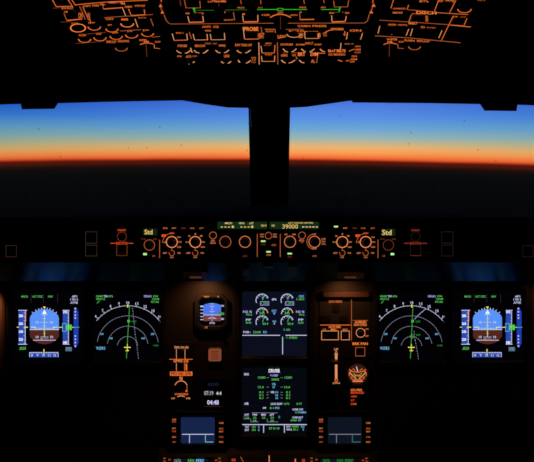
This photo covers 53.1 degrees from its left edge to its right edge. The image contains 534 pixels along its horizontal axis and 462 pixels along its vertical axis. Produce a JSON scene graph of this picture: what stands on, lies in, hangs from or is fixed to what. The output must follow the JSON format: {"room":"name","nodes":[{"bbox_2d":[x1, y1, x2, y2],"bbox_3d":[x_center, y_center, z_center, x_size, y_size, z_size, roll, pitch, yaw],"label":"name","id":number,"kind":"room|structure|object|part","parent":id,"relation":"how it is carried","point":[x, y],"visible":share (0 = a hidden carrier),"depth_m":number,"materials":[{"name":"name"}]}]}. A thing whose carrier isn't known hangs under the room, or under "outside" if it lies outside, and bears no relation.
{"room":"control cabin","nodes":[
{"label":"control cabin","id":0,"kind":"room"},
{"bbox_2d":[0,0,533,83],"bbox_3d":[0.000,-0.334,0.134,2.600,0.369,2.789,0,11,0],"label":"ceiling","id":1,"kind":"structure","parent":0,"point":[28,55],"depth_m":1.18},
{"bbox_2d":[0,84,533,107],"bbox_3d":[0.000,-0.375,1.494,2.249,0.081,0.125,0,11,0],"label":"window frame","id":2,"kind":"structure","parent":1,"relation":"attached to","point":[222,95],"depth_m":1.44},
{"bbox_2d":[20,97,58,108],"bbox_3d":[-0.599,-0.337,1.408,0.099,0.032,0.013,0,11,0],"label":"sun visor","id":3,"kind":"object","parent":2,"relation":"attached to","point":[26,102],"visible":1,"depth_m":1.41,"materials":[{"name":"black plastic"}]},
{"bbox_2d":[479,97,517,110],"bbox_3d":[0.610,-0.335,1.408,0.100,0.036,0.014,0,11,0],"label":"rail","id":4,"kind":"object","parent":2,"relation":"attached to","point":[487,103],"visible":1,"depth_m":1.41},
{"bbox_2d":[2,0,531,67],"bbox_3d":[0.000,-0.359,0.894,0.839,0.138,0.256,0,11,0],"label":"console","id":5,"kind":"object","parent":1,"relation":"attached to","point":[490,16],"visible":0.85,"depth_m":0.91,"materials":[{"name":"black paint"}]},
{"bbox_2d":[46,0,156,22],"bbox_3d":[-0.267,-0.356,0.854,0.176,0.033,0.065,0,11,1],"label":"panel","id":6,"kind":"object","parent":5,"relation":"on","point":[61,10],"visible":1,"depth_m":0.86,"materials":[{"name":"plastic"}]},
{"bbox_2d":[60,15,155,34],"bbox_3d":[-0.263,-0.346,0.895,0.167,0.024,0.034,1,11,5],"label":"panel","id":7,"kind":"object","parent":5,"relation":"attached to","point":[136,22],"visible":1,"depth_m":0.89,"materials":[{"name":"plastic"}]},
{"bbox_3d":[-0.320,-0.342,0.902,0.015,0.003,0.015,0,-15,0],"label":"knob","id":8,"kind":"part","parent":7,"relation":"part of","materials":[{"name":"plastic"}]},
{"bbox_3d":[-0.290,-0.343,0.897,0.015,0.003,0.015,0,-15,0],"label":"knob","id":9,"kind":"part","parent":7,"relation":"part of","materials":[{"name":"plastic"}]},
{"bbox_3d":[-0.262,-0.342,0.902,0.015,0.003,0.015,0,-15,0],"label":"knob","id":10,"kind":"part","parent":7,"relation":"part of","materials":[{"name":"plastic"}]},
{"bbox_3d":[-0.233,-0.345,0.889,0.015,0.003,0.015,0,-15,0],"label":"knob","id":11,"kind":"part","parent":7,"relation":"part of","materials":[{"name":"plastic"}]},
{"bbox_2d":[70,29,159,52],"bbox_3d":[-0.261,-0.334,0.941,0.156,0.031,0.058,1,11,5],"label":"panel","id":12,"kind":"object","parent":5,"relation":"on","point":[126,40],"visible":1,"depth_m":0.94,"materials":[{"name":"plastic"}]},
{"bbox_3d":[-0.318,-0.334,0.931,0.015,0.003,0.015,0,-15,0],"label":"knob","id":13,"kind":"part","parent":12,"relation":"part of","materials":[{"name":"black plastic"}]},
{"bbox_3d":[-0.290,-0.335,0.926,0.015,0.003,0.015,0,-15,0],"label":"knob","id":14,"kind":"part","parent":12,"relation":"part of","materials":[{"name":"plastic"}]},
{"bbox_3d":[-0.261,-0.336,0.923,0.015,0.003,0.015,0,-15,0],"label":"knob","id":15,"kind":"part","parent":12,"relation":"part of","materials":[{"name":"plastic"}]},
{"bbox_3d":[-0.261,-0.327,0.956,0.015,0.003,0.015,0,-15,0],"label":"knob","id":16,"kind":"part","parent":12,"relation":"part of","materials":[{"name":"plastic"}]},
{"bbox_3d":[-0.233,-0.337,0.919,0.014,0.003,0.014,0,-15,0],"label":"knob","id":17,"kind":"part","parent":12,"relation":"part of","materials":[{"name":"plastic"}]},
{"bbox_3d":[-0.205,-0.338,0.915,0.014,0.003,0.014,0,-15,0],"label":"knob","id":18,"kind":"part","parent":12,"relation":"part of","materials":[{"name":"plastic"}]},
{"bbox_2d":[137,37,163,57],"bbox_3d":[-0.210,-0.329,0.959,0.048,0.028,0.064,-2,11,-10],"label":"panel","id":19,"kind":"object","parent":5,"relation":"attached to","point":[153,47],"visible":1,"depth_m":0.96,"materials":[{"name":"plastic"}]},
{"bbox_2d":[168,41,256,65],"bbox_3d":[-0.098,-0.324,0.979,0.161,0.035,0.069,0,11,0],"label":"light panel","id":20,"kind":"object","parent":5,"relation":"attached to","point":[182,53],"visible":1,"depth_m":0.97,"materials":[{"name":"plastic"}]},
{"bbox_2d":[168,24,275,41],"bbox_3d":[-0.076,-0.340,0.918,0.185,0.022,0.041,0,11,0],"label":"panel","id":21,"kind":"object","parent":5,"relation":"attached to","point":[178,33],"visible":1,"depth_m":0.92,"materials":[{"name":"plastic"}]},
{"bbox_2d":[159,0,374,29],"bbox_3d":[0.000,-0.353,0.857,0.345,0.043,0.078,0,11,-1],"label":"panel","id":22,"kind":"object","parent":5,"relation":"on","point":[178,12],"visible":1,"depth_m":0.86,"materials":[{"name":"plastic"}]},
{"bbox_3d":[0.022,-0.347,0.881,0.015,0.004,0.015,0,-15,0],"label":"knob","id":23,"kind":"part","parent":22,"relation":"part of","materials":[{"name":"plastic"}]},
{"bbox_2d":[258,41,277,65],"bbox_3d":[0.003,-0.324,0.978,0.037,0.035,0.070,0,11,0],"label":"panel","id":24,"kind":"object","parent":5,"relation":"on","point":[268,51],"visible":1,"depth_m":0.97,"materials":[{"name":"plastic"}]},
{"bbox_2d":[277,25,365,41],"bbox_3d":[0.094,-0.340,0.917,0.154,0.021,0.043,0,11,0],"label":"panel","id":25,"kind":"object","parent":5,"relation":"on","point":[288,33],"visible":1,"depth_m":0.92,"materials":[{"name":"plastic"}]},
{"bbox_3d":[0.046,-0.338,0.915,0.014,0.003,0.014,0,-15,0],"label":"knob","id":26,"kind":"part","parent":25,"relation":"part of","materials":[{"name":"plastic"}]},
{"bbox_3d":[0.119,-0.336,0.921,0.017,0.004,0.017,0,-15,0],"label":"knob","id":27,"kind":"part","parent":25,"relation":"part of","materials":[{"name":"black plastic"}]},
{"bbox_2d":[279,41,365,65],"bbox_3d":[0.101,-0.324,0.978,0.159,0.035,0.071,0,11,0],"label":"light panel","id":28,"kind":"object","parent":5,"relation":"on","point":[290,53],"visible":1,"depth_m":0.97,"materials":[{"name":"plastic"}]},
{"bbox_2d":[374,37,436,57],"bbox_3d":[0.246,-0.329,0.959,0.120,0.030,0.058,0,11,0],"label":"panel","id":29,"kind":"object","parent":5,"relation":"on","point":[384,47],"visible":1,"depth_m":0.96,"materials":[{"name":"plastic"}]},
{"bbox_3d":[0.263,-0.328,0.952,0.014,0.003,0.014,0,-15,0],"label":"knob","id":30,"kind":"part","parent":29,"relation":"part of","materials":[{"name":"plastic"}]},
{"bbox_2d":[373,16,473,42],"bbox_3d":[0.266,-0.340,0.902,0.163,0.033,0.065,-1,11,-6],"label":"panel","id":31,"kind":"object","parent":5,"relation":"attached to","point":[450,33],"visible":1,"depth_m":0.91,"materials":[{"name":"plastic"}]},
{"bbox_2d":[379,0,484,24],"bbox_3d":[0.257,-0.356,0.860,0.171,0.035,0.070,0,11,0],"label":"panel","id":32,"kind":"object","parent":5,"relation":"on","point":[426,11],"visible":1,"depth_m":0.86,"materials":[{"name":"plastic"}]},
{"bbox_3d":[0.316,-0.355,0.854,0.014,0.003,0.014,0,-15,0],"label":"knob","id":33,"kind":"part","parent":32,"relation":"part of","materials":[{"name":"plastic"}]},
{"bbox_2d":[0,452,533,461],"bbox_3d":[0.000,1.088,0.591,2.600,0.060,3.150,0,11,0],"label":"floor","id":34,"kind":"structure","parent":0,"point":[4,456],"depth_m":1.91,"materials":[{"name":"carpet"}]},
{"bbox_2d":[157,448,378,461],"bbox_3d":[0.002,0.752,1.138,0.523,0.394,0.383,0,11,0],"label":"pedestal","id":35,"kind":"object","parent":34,"relation":"on","point":[162,451],"visible":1,"depth_m":1.28,"materials":[{"name":"black paint"}]},
{"bbox_2d":[161,455,228,461],"bbox_3d":[-0.166,0.580,1.212,0.168,0.079,0.130,0,11,0],"label":"display unit","id":36,"kind":"object","parent":35,"relation":"attached to","point":[164,458],"visible":1,"depth_m":1.26,"materials":[{"name":"plastic"}]},
{"bbox_2d":[231,455,305,461],"bbox_3d":[0.004,0.581,1.214,0.178,0.076,0.127,0,11,0],"label":"trim panel","id":37,"kind":"object","parent":35,"relation":"attached to","point":[234,458],"visible":1,"depth_m":1.26,"materials":[{"name":"plastic"}]},
{"bbox_2d":[308,455,375,461],"bbox_3d":[0.173,0.580,1.212,0.168,0.079,0.130,0,11,0],"label":"display unit","id":38,"kind":"object","parent":35,"relation":"attached to","point":[311,458],"visible":1,"depth_m":1.26,"materials":[{"name":"plastic"}]},
{"bbox_2d":[0,207,533,280],"bbox_3d":[0.000,0.018,1.354,1.960,0.192,0.550,0,11,0],"label":"glareshield","id":39,"kind":"object","parent":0,"point":[50,246],"visible":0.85,"depth_m":1.09,"materials":[{"name":"plastic"}]},
{"bbox_2d":[4,244,18,257],"bbox_3d":[-0.517,0.041,1.078,0.030,0.030,0.009,0,11,0],"label":"light","id":40,"kind":"object","parent":39,"relation":"attached to","point":[10,250],"visible":1,"depth_m":1.08,"materials":[{"name":"plastic"}]},
{"bbox_2d":[83,230,100,258],"bbox_3d":[-0.353,0.027,1.078,0.036,0.058,0.013,0,11,0],"label":"light panel","id":41,"kind":"object","parent":39,"relation":"attached to","point":[91,238],"visible":1,"depth_m":1.08,"materials":[{"name":"plastic"}]},
{"bbox_2d":[109,228,134,258],"bbox_3d":[-0.293,0.025,1.078,0.052,0.062,0.013,0,11,0],"label":"panel","id":42,"kind":"object","parent":39,"relation":"attached to","point":[121,240],"visible":1,"depth_m":1.08,"materials":[{"name":"plastic"}]},
{"bbox_2d":[140,225,207,258],"bbox_3d":[-0.189,0.024,1.074,0.138,0.069,0.021,0,11,0],"label":"control panel","id":43,"kind":"object","parent":39,"relation":"attached to","point":[156,241],"visible":1,"depth_m":1.08,"materials":[{"name":"plastic"}]},
{"bbox_3d":[-0.237,0.029,1.072,0.017,0.017,0.012,0,3,0],"label":"knob","id":44,"kind":"part","parent":43,"relation":"part of","materials":[{"name":"plastic"}]},
{"bbox_3d":[-0.192,0.022,1.071,0.016,0.016,0.014,0,3,0],"label":"knob","id":45,"kind":"part","parent":43,"relation":"part of","materials":[{"name":"plastic"}]},
{"bbox_3d":[-0.145,0.022,1.071,0.016,0.016,0.014,0,3,0],"label":"knob","id":46,"kind":"part","parent":43,"relation":"part of","materials":[{"name":"plastic"}]},
{"bbox_2d":[183,268,207,278],"bbox_3d":[-0.153,0.090,1.133,0.057,0.034,0.045,0,11,0],"label":"lamp","id":47,"kind":"object","parent":39,"relation":"attached to","point":[189,273],"visible":1,"depth_m":1.12,"materials":[{"name":"plastic"}]},
{"bbox_2d":[243,262,248,276],"bbox_3d":[-0.044,0.080,1.108,0.013,0.042,0.057,0,11,-2],"label":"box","id":48,"kind":"object","parent":39,"relation":"attached to","point":[245,264],"visible":1,"depth_m":1.09,"materials":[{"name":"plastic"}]},
{"bbox_2d":[0,281,533,451],"bbox_3d":[0.000,0.323,1.315,1.779,0.418,0.132,0,11,0],"label":"panel","id":49,"kind":"object","parent":39,"relation":"attached to","point":[88,408],"depth_m":1.30,"materials":[{"name":"black paint"}]},
{"bbox_2d":[0,284,5,371],"bbox_3d":[-0.751,0.235,1.300,0.234,0.207,0.062,0,11,0],"label":"panel","id":50,"kind":"object","parent":49,"relation":"attached to","point":[2,286],"visible":1,"depth_m":1.30,"materials":[{"name":"paint"}]},
{"bbox_2d":[6,285,88,365],"bbox_3d":[-0.535,0.229,1.301,0.205,0.191,0.056,0,11,0],"label":"display","id":51,"kind":"object","parent":49,"relation":"attached to","point":[47,325],"visible":1,"depth_m":1.30,"materials":[{"name":"glass"}]},
{"bbox_2d":[90,285,165,365],"bbox_3d":[-0.339,0.230,1.301,0.188,0.190,0.055,0,11,0],"label":"display","id":52,"kind":"object","parent":49,"relation":"attached to","point":[128,322],"visible":1,"depth_m":1.30,"materials":[{"name":"glass"}]},
{"bbox_2d":[167,342,195,403],"bbox_3d":[-0.208,0.345,1.298,0.070,0.145,0.038,0,11,0],"label":"panel","id":53,"kind":"object","parent":49,"relation":"attached to","point":[181,356],"visible":1,"depth_m":1.30,"materials":[{"name":"plastic"}]},
{"bbox_3d":[-0.209,0.381,1.292,0.020,0.020,0.005,0,-3,0],"label":"knob","id":54,"kind":"part","parent":53,"relation":"part of","materials":[{"name":"plastic"}]},
{"bbox_2d":[170,410,226,447],"bbox_3d":[-0.166,0.477,1.286,0.137,0.086,0.032,0,11,0],"label":"display","id":55,"kind":"object","parent":49,"relation":"attached to","point":[188,428],"visible":1,"depth_m":1.28,"materials":[{"name":"glass"}]},
{"bbox_2d":[194,294,227,330],"bbox_3d":[-0.136,0.198,1.297,0.080,0.088,0.042,0,11,0],"label":"display","id":56,"kind":"object","parent":49,"relation":"attached to","point":[210,310],"visible":1,"depth_m":1.30,"materials":[{"name":"glass"}]},
{"bbox_2d":[201,377,225,408],"bbox_3d":[-0.129,0.393,1.292,0.061,0.074,0.026,0,11,0],"label":"clock","id":57,"kind":"object","parent":49,"relation":"attached to","point":[213,389],"visible":1,"depth_m":1.29,"materials":[{"name":"plastic"}]},
{"bbox_3d":[-0.127,0.302,1.298,0.038,0.035,0.015,0,11,0],"label":"illuminated push button","id":58,"kind":"part","parent":49,"relation":"part of","materials":[{"name":"orange plastic"}]},
{"bbox_2d":[235,364,313,441],"bbox_3d":[0.018,0.414,1.291,0.193,0.181,0.053,0,11,0],"label":"display","id":59,"kind":"object","parent":49,"relation":"attached to","point":[274,402],"visible":1,"depth_m":1.29,"materials":[{"name":"glass"}]},
{"bbox_2d":[235,284,313,363],"bbox_3d":[0.018,0.226,1.301,0.195,0.188,0.055,0,11,0],"label":"display","id":60,"kind":"object","parent":49,"relation":"attached to","point":[274,323],"visible":1,"depth_m":1.30,"materials":[{"name":"glass"}]},
{"bbox_2d":[322,348,343,391],"bbox_3d":[0.160,0.335,1.292,0.054,0.110,0.044,0,11,0],"label":"lever","id":61,"kind":"object","parent":49,"relation":"attached to","point":[332,368],"visible":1,"depth_m":1.30,"materials":[{"name":"plastic"}]},
{"bbox_3d":[0.154,0.315,1.273,0.016,0.016,0.012,0,-3,0],"label":"wheel knob","id":62,"kind":"part","parent":61,"relation":"part of","materials":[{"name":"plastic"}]},
{"bbox_2d":[316,410,372,447],"bbox_3d":[0.187,0.477,1.286,0.137,0.086,0.032,0,11,0],"label":"display","id":63,"kind":"object","parent":49,"relation":"attached to","point":[334,428],"visible":1,"depth_m":1.28,"materials":[{"name":"glass"}]},
{"bbox_2d":[319,291,370,357],"bbox_3d":[0.191,0.226,1.303,0.127,0.162,0.042,0,11,0],"label":"panel","id":64,"kind":"object","parent":49,"relation":"attached to","point":[344,323],"visible":1,"depth_m":1.30,"materials":[{"name":"black paint"}]},
{"bbox_2d":[345,388,369,405],"bbox_3d":[0.219,0.403,1.292,0.061,0.041,0.017,0,11,0],"label":"placard","id":65,"kind":"object","parent":49,"relation":"attached to","point":[353,396],"visible":1,"depth_m":1.29,"materials":[{"name":"plastic"}]},
{"bbox_2d":[345,360,370,387],"bbox_3d":[0.220,0.346,1.295,0.063,0.064,0.023,0,11,0],"label":"pressure gauge","id":66,"kind":"object","parent":49,"relation":"attached to","point":[357,373],"visible":1,"depth_m":1.29,"materials":[{"name":"plastic"}]},
{"bbox_2d":[373,285,448,365],"bbox_3d":[0.351,0.230,1.301,0.188,0.190,0.055,0,11,0],"label":"display","id":67,"kind":"object","parent":49,"relation":"attached to","point":[411,322],"visible":1,"depth_m":1.30,"materials":[{"name":"glass"}]},
{"bbox_2d":[448,285,530,365],"bbox_3d":[0.541,0.229,1.301,0.205,0.191,0.056,0,11,0],"label":"display","id":68,"kind":"object","parent":49,"relation":"attached to","point":[490,325],"visible":1,"depth_m":1.30,"materials":[{"name":"glass"}]},
{"bbox_2d":[530,284,533,371],"bbox_3d":[0.751,0.235,1.300,0.224,0.207,0.062,0,11,0],"label":"panel","id":69,"kind":"object","parent":49,"relation":"attached to","point":[531,285],"visible":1,"depth_m":1.30,"materials":[{"name":"paint"}]},
{"bbox_2d":[263,264,272,268],"bbox_3d":[0.003,0.073,1.101,0.022,0.013,0.018,0,11,0],"label":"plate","id":70,"kind":"object","parent":39,"relation":"attached to","point":[265,266],"visible":1,"depth_m":1.09,"materials":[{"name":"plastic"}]},
{"bbox_2d":[208,220,328,259],"bbox_3d":[0.003,0.019,1.073,0.243,0.079,0.024,0,11,0],"label":"control unit","id":71,"kind":"object","parent":39,"relation":"attached to","point":[227,239],"visible":1,"depth_m":1.08,"materials":[{"name":"plastic"}]},
{"bbox_3d":[-0.084,0.022,1.070,0.017,0.017,0.016,0,3,0],"label":"knob","id":72,"kind":"part","parent":71,"relation":"part of","materials":[{"name":"plastic"}]},
{"bbox_3d":[-0.044,0.022,1.070,0.017,0.017,0.016,0,3,0],"label":"knob","id":73,"kind":"part","parent":71,"relation":"part of","materials":[{"name":"plastic"}]},
{"bbox_3d":[0.046,0.022,1.070,0.017,0.017,0.016,0,3,0],"label":"knob","id":74,"kind":"part","parent":71,"relation":"part of","materials":[{"name":"plastic"}]},
{"bbox_3d":[0.096,0.022,1.070,0.017,0.017,0.016,0,3,0],"label":"knob","id":75,"kind":"part","parent":71,"relation":"part of","materials":[{"name":"plastic"}]},
{"bbox_2d":[288,261,296,276],"bbox_3d":[0.053,0.079,1.104,0.018,0.048,0.065,0,11,3],"label":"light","id":76,"kind":"object","parent":39,"relation":"attached to","point":[292,265],"visible":1,"depth_m":1.08,"materials":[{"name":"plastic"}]},
{"bbox_2d":[337,268,363,278],"bbox_3d":[0.178,0.090,1.133,0.062,0.034,0.045,0,11,0],"label":"lamp","id":77,"kind":"object","parent":39,"relation":"attached to","point":[342,273],"visible":1,"depth_m":1.12,"materials":[{"name":"plastic"}]},
{"bbox_2d":[329,225,398,258],"bbox_3d":[0.196,0.024,1.074,0.141,0.069,0.021,0,11,0],"label":"control panel","id":78,"kind":"object","parent":39,"relation":"attached to","point":[345,241],"visible":1,"depth_m":1.08,"materials":[{"name":"plastic"}]},
{"bbox_3d":[0.152,0.022,1.071,0.016,0.016,0.014,0,3,0],"label":"knob","id":79,"kind":"part","parent":78,"relation":"part of","materials":[{"name":"plastic"}]},
{"bbox_3d":[0.199,0.022,1.071,0.016,0.016,0.014,0,3,0],"label":"knob","id":80,"kind":"part","parent":78,"relation":"part of","materials":[{"name":"plastic"}]},
{"bbox_3d":[0.245,0.029,1.072,0.017,0.017,0.012,0,3,0],"label":"knob","id":81,"kind":"part","parent":78,"relation":"part of","materials":[{"name":"plastic"}]},
{"bbox_2d":[403,228,427,258],"bbox_3d":[0.300,0.025,1.078,0.052,0.062,0.013,0,11,0],"label":"panel","id":82,"kind":"object","parent":39,"relation":"attached to","point":[415,240],"visible":1,"depth_m":1.08,"materials":[{"name":"plastic"}]},
{"bbox_2d":[439,230,456,258],"bbox_3d":[0.366,0.027,1.078,0.036,0.058,0.013,0,11,0],"label":"light panel","id":83,"kind":"object","parent":39,"relation":"attached to","point":[447,238],"visible":1,"depth_m":1.08,"materials":[{"name":"plastic"}]},
{"bbox_2d":[520,244,533,257],"bbox_3d":[0.527,0.041,1.078,0.029,0.030,0.009,0,11,0],"label":"light","id":84,"kind":"object","parent":39,"relation":"attached to","point":[526,250],"visible":1,"depth_m":1.08,"materials":[{"name":"plastic"}]},
{"bbox_3d":[0.000,0.396,1.886,2.600,0.811,0.060,0,11,0],"label":"wall","id":85,"kind":"structure","parent":0,"visible":0},
{"bbox_2d":[249,109,252,126],"bbox_3d":[-0.044,-0.312,1.473,0.009,0.049,0.034,0,11,0],"label":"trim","id":86,"kind":"structure","parent":85,"relation":"attached to","point":[250,110],"depth_m":1.47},
{"bbox_2d":[248,108,289,206],"bbox_3d":[0.007,-0.177,1.647,0.119,0.433,0.266,0,11,0],"label":"trim","id":87,"kind":"structure","parent":85,"relation":"attached to","point":[269,136],"depth_m":1.57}
]}

